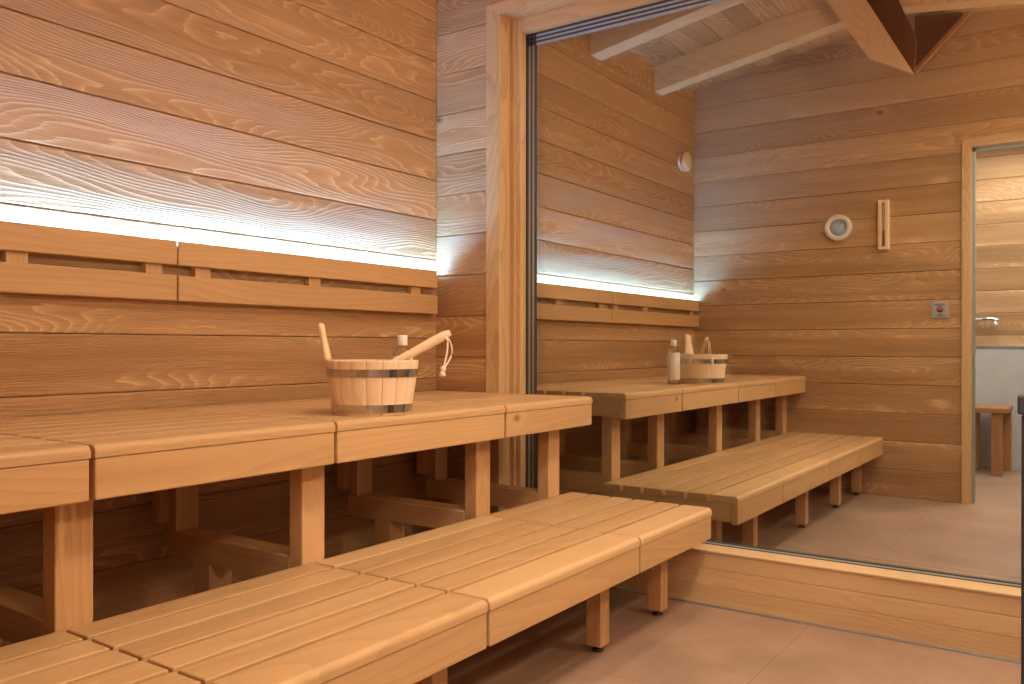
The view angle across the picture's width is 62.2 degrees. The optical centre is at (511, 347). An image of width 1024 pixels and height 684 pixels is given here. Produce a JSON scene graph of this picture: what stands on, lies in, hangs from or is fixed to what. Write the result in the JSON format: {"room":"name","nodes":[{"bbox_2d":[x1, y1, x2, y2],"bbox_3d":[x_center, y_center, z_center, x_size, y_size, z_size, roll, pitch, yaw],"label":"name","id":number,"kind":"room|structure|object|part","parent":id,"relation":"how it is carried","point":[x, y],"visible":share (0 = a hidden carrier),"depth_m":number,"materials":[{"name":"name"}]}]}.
{"room":"sauna","nodes":[
{"label":"sauna","id":0,"kind":"room"},
{"bbox_2d":[0,0,436,646],"bbox_3d":[-1.252,-0.660,3.151,0.060,3.500,3.340,0,0,35],"label":"wall","id":1,"kind":"structure","parent":0,"point":[298,127],"depth_m":3.24,"materials":[{"name":"brown wood"}]},
{"bbox_2d":[0,220,176,300],"bbox_3d":[-1.664,-0.276,2.462,0.049,0.219,1.517,0,0,35],"label":"backrest","id":2,"kind":"object","parent":1,"relation":"attached to","point":[17,239],"visible":1,"depth_m":2.79,"materials":[{"name":"brown wood"}]},
{"bbox_3d":[-1.651,-0.214,2.453,0.018,0.094,1.517,0,0,35],"label":"rail","id":3,"kind":"part","parent":2,"relation":"part of","materials":[{"name":"brown wood"}]},
{"bbox_3d":[-1.651,-0.341,2.453,0.018,0.089,1.517,0,0,35],"label":"rail","id":4,"kind":"part","parent":2,"relation":"part of","materials":[{"name":"brown wood"}]},
{"bbox_2d":[177,241,437,313],"bbox_3d":[-0.811,-0.276,3.690,0.049,0.219,1.462,0,0,35],"label":"backrest","id":5,"kind":"object","parent":1,"relation":"attached to","point":[200,287],"visible":1,"depth_m":3.53,"materials":[{"name":"brown wood"}]},
{"bbox_3d":[-0.798,-0.213,3.681,0.018,0.094,1.462,0,0,35],"label":"rail","id":6,"kind":"part","parent":5,"relation":"part of","materials":[{"name":"brown wood"}]},
{"bbox_3d":[-0.798,-0.341,3.681,0.018,0.089,1.462,0,0,35],"label":"rail","id":7,"kind":"part","parent":5,"relation":"part of","materials":[{"name":"brown wood"}]},
{"bbox_2d":[415,588,1020,683],"bbox_3d":[-0.314,1.123,1.220,3.810,0.060,5.460,0,0,35],"label":"floor","id":8,"kind":"structure","parent":0,"point":[690,643],"depth_m":3.02,"materials":[{"name":"beige tile"}]},
{"bbox_2d":[0,499,92,646],"bbox_3d":[-1.349,0.715,2.208,0.741,0.751,0.122,0,0,35],"label":"support frame","id":9,"kind":"object","parent":8,"relation":"on","point":[66,603],"visible":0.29,"depth_m":2.01,"materials":[{"name":"brown wood"}]},
{"bbox_2d":[0,434,90,514],"bbox_3d":[-1.525,0.284,1.881,0.903,0.128,0.714,0,0,35],"label":"bench","id":10,"kind":"object","parent":9,"relation":"on","point":[34,473],"visible":1,"depth_m":1.84,"materials":[{"name":"brown wood"}]},
{"bbox_3d":[-1.060,0.716,2.026,0.059,0.751,0.092,0,0,35],"label":"leg","id":11,"kind":"part","parent":9,"relation":"part of","materials":[{"name":"brown wood"}]},
{"bbox_2d":[0,631,200,683],"bbox_3d":[-0.976,0.725,1.498,0.676,0.128,0.711,0,0,35],"label":"bench","id":12,"kind":"object","parent":9,"relation":"attached to","point":[60,657],"visible":1,"depth_m":1.76,"materials":[{"name":"brown wood"}]},
{"bbox_2d":[152,466,323,593],"bbox_3d":[-0.925,0.715,2.818,0.741,0.751,0.122,0,0,35],"label":"support frame","id":13,"kind":"object","parent":8,"relation":"on","point":[215,555],"visible":0.47,"depth_m":2.78,"materials":[{"name":"brown wood"}]},
{"bbox_2d":[0,409,334,499],"bbox_3d":[-1.106,0.285,2.484,0.903,0.128,0.736,0,0,35],"label":"bench","id":14,"kind":"object","parent":13,"relation":"on","point":[133,452],"visible":0.8,"depth_m":2.25,"materials":[{"name":"brown wood"}]},
{"bbox_3d":[-1.162,0.491,3.001,0.047,0.304,0.092,0,0,35],"label":"post","id":15,"kind":"part","parent":13,"relation":"part of","materials":[{"name":"brown wood"}]},
{"bbox_3d":[-1.024,0.911,2.905,0.090,0.360,0.092,0,0,35],"label":"leg","id":16,"kind":"part","parent":13,"relation":"part of","materials":[{"name":"brown wood"}]},
{"bbox_2d":[67,563,487,683],"bbox_3d":[-0.554,0.725,2.106,0.676,0.128,0.751,0,0,35],"label":"bench","id":17,"kind":"object","parent":13,"relation":"attached to","point":[310,623],"visible":0.88,"depth_m":2.01,"materials":[{"name":"brown wood"}]},
{"bbox_3d":[-0.636,0.716,2.636,0.059,0.751,0.092,0,0,35],"label":"leg","id":18,"kind":"part","parent":13,"relation":"part of","materials":[{"name":"brown wood"}]},
{"bbox_2d":[337,440,489,544],"bbox_3d":[-0.425,0.716,3.537,0.741,0.751,0.122,0,0,35],"label":"support frame","id":19,"kind":"object","parent":8,"relation":"on","point":[390,513],"visible":0.48,"depth_m":3.51,"materials":[{"name":"brown wood"}]},
{"bbox_2d":[163,397,504,462],"bbox_3d":[-0.643,0.285,3.151,0.903,0.128,0.869,0,0,35],"label":"bench","id":20,"kind":"object","parent":19,"relation":"on","point":[430,424],"visible":0.48,"depth_m":2.90,"materials":[{"name":"brown wood"}]},
{"bbox_2d":[318,323,418,415],"bbox_3d":[-0.468,0.071,2.845,0.309,0.301,0.309,0,0,35],"label":"bucket","id":21,"kind":"object","parent":20,"relation":"on","point":[357,387],"visible":1,"depth_m":2.72,"materials":[{"name":"brown wood"}]},
{"bbox_2d":[390,330,452,376],"bbox_3d":[-0.372,0.037,2.904,0.354,0.195,0.092,0,0,-22],"label":"ladle","id":22,"kind":"object","parent":21,"relation":"in","point":[442,336],"visible":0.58,"depth_m":2.93,"materials":[{"name":"brown wood"}]},
{"bbox_3d":[-0.350,0.024,2.917,0.297,0.170,0.026,0,0,-22],"label":"handle","id":23,"kind":"part","parent":22,"relation":"part of","materials":[{"name":"brown wood"}]},
{"bbox_3d":[-0.231,0.029,2.942,0.025,0.146,0.070,0,0,23],"label":"cord","id":24,"kind":"part","parent":22,"relation":"part of","materials":[{"name":"fabric"}]},
{"bbox_2d":[392,335,412,359],"bbox_3d":[-0.399,0.089,3.084,0.075,0.265,0.075,0,0,35],"label":"bottle","id":25,"kind":"object","parent":20,"relation":"on","point":[401,339],"visible":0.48,"depth_m":3.07,"materials":[{"name":"clear glass"}]},
{"bbox_3d":[-0.662,0.492,3.720,0.047,0.304,0.092,0,0,35],"label":"post","id":26,"kind":"part","parent":19,"relation":"part of","materials":[{"name":"brown wood"}]},
{"bbox_3d":[-0.524,0.911,3.624,0.090,0.360,0.092,0,0,35],"label":"leg","id":27,"kind":"part","parent":19,"relation":"part of","materials":[{"name":"brown wood"}]},
{"bbox_3d":[-0.137,0.716,3.355,0.059,0.751,0.092,0,0,35],"label":"leg","id":28,"kind":"part","parent":19,"relation":"part of","materials":[{"name":"brown wood"}]},
{"bbox_2d":[486,492,711,572],"bbox_3d":[0.361,0.726,3.422,0.676,0.128,0.654,0,0,35],"label":"bench","id":29,"kind":"object","parent":19,"relation":"attached to","point":[664,531],"visible":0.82,"depth_m":3.32,"materials":[{"name":"brown wood"}]},
{"bbox_2d":[416,668,446,683],"bbox_3d":[-0.393,0.936,2.422,0.487,0.311,0.066,0,0,35],"label":"support frame","id":30,"kind":"object","parent":8,"relation":"on","point":[440,677],"visible":0.02,"depth_m":2.28,"materials":[{"name":"brown wood"}]},
{"bbox_2d":[417,430,558,507],"bbox_3d":[-0.126,0.716,3.968,0.741,0.751,0.122,0,0,35],"label":"support frame","id":31,"kind":"object","parent":8,"relation":"on","point":[432,462],"visible":0.38,"depth_m":3.87,"materials":[{"name":"brown wood"}]},
{"bbox_3d":[-0.362,0.492,4.151,0.047,0.304,0.092,0,0,35],"label":"post","id":32,"kind":"part","parent":31,"relation":"part of","materials":[{"name":"brown wood"}]},
{"bbox_3d":[-0.224,0.911,4.055,0.090,0.360,0.092,0,0,35],"label":"leg","id":33,"kind":"part","parent":31,"relation":"part of","materials":[{"name":"brown wood"}]},
{"bbox_2d":[413,391,592,437],"bbox_3d":[-0.199,0.285,3.789,0.903,0.128,0.669,0,0,35],"label":"bench","id":34,"kind":"object","parent":31,"relation":"on","point":[525,414],"visible":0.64,"depth_m":3.58,"materials":[{"name":"brown wood"}]},
{"bbox_3d":[0.163,0.716,3.786,0.059,0.751,0.092,0,0,35],"label":"leg","id":35,"kind":"part","parent":31,"relation":"part of","materials":[{"name":"brown wood"}]},
{"bbox_2d":[586,589,608,651],"bbox_3d":[0.134,0.936,3.180,0.487,0.311,0.066,0,0,35],"label":"support frame","id":36,"kind":"object","parent":8,"relation":"on","point":[597,606],"visible":0.31,"depth_m":3.03,"materials":[{"name":"brown wood"}]},
{"bbox_2d":[314,515,639,646],"bbox_3d":[-0.083,0.726,2.784,0.676,0.128,0.882,0,0,35],"label":"bench","id":37,"kind":"object","parent":36,"relation":"on","point":[526,574],"visible":0.81,"depth_m":2.64,"materials":[{"name":"brown wood"}]},
{"bbox_2d":[648,560,667,615],"bbox_3d":[0.421,0.937,3.593,0.487,0.311,0.066,0,0,35],"label":"support frame","id":38,"kind":"object","parent":8,"relation":"on","point":[658,574],"visible":0.3,"depth_m":3.45,"materials":[{"name":"brown wood"}]},
{"bbox_2d":[1017,393,1023,683],"bbox_3d":[1.397,0.578,1.737,0.584,1.033,0.592,0,0,35],"label":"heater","id":39,"kind":"object","parent":8,"relation":"on","point":[1020,399],"visible":1,"depth_m":1.66,"materials":[{"name":"black metal"}]},
{"bbox_3d":[1.397,0.589,1.737,0.572,0.912,0.580,0,0,35],"label":"casing","id":40,"kind":"part","parent":39,"relation":"part of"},
{"bbox_2d":[434,0,1020,660],"bbox_3d":[1.147,-0.711,3.405,3.710,3.991,0.205,0,0,35],"label":"wall","id":41,"kind":"structure","parent":0,"point":[965,620],"depth_m":3.69,"materials":[{"name":"brown wood"}]},
{"bbox_2d":[486,0,1023,597],"bbox_3d":[1.210,-0.289,3.375,3.090,2.764,0.243,0,0,35],"label":"window","id":42,"kind":"structure","parent":41,"relation":"in","point":[775,248],"depth_m":3.50,"materials":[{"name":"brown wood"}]},
{"bbox_3d":[1.143,-0.289,3.278,3.090,2.764,0.008,0,0,35],"label":"casing","id":43,"kind":"part","parent":42,"relation":"part of","materials":[{"name":"brown wood"}]},
{"bbox_3d":[1.212,0.864,3.363,2.950,0.028,0.076,0,0,35],"label":"sill","id":44,"kind":"part","parent":42,"relation":"part of","materials":[{"name":"brown wood"}]},
{"bbox_2d":[611,587,1020,663],"bbox_3d":[1.190,1.090,3.333,2.951,0.006,0.014,0,0,35],"label":"baseboard","id":45,"kind":"structure","parent":41,"relation":"attached to","point":[617,588],"depth_m":3.28,"materials":[{"name":"wood"}]}
]}

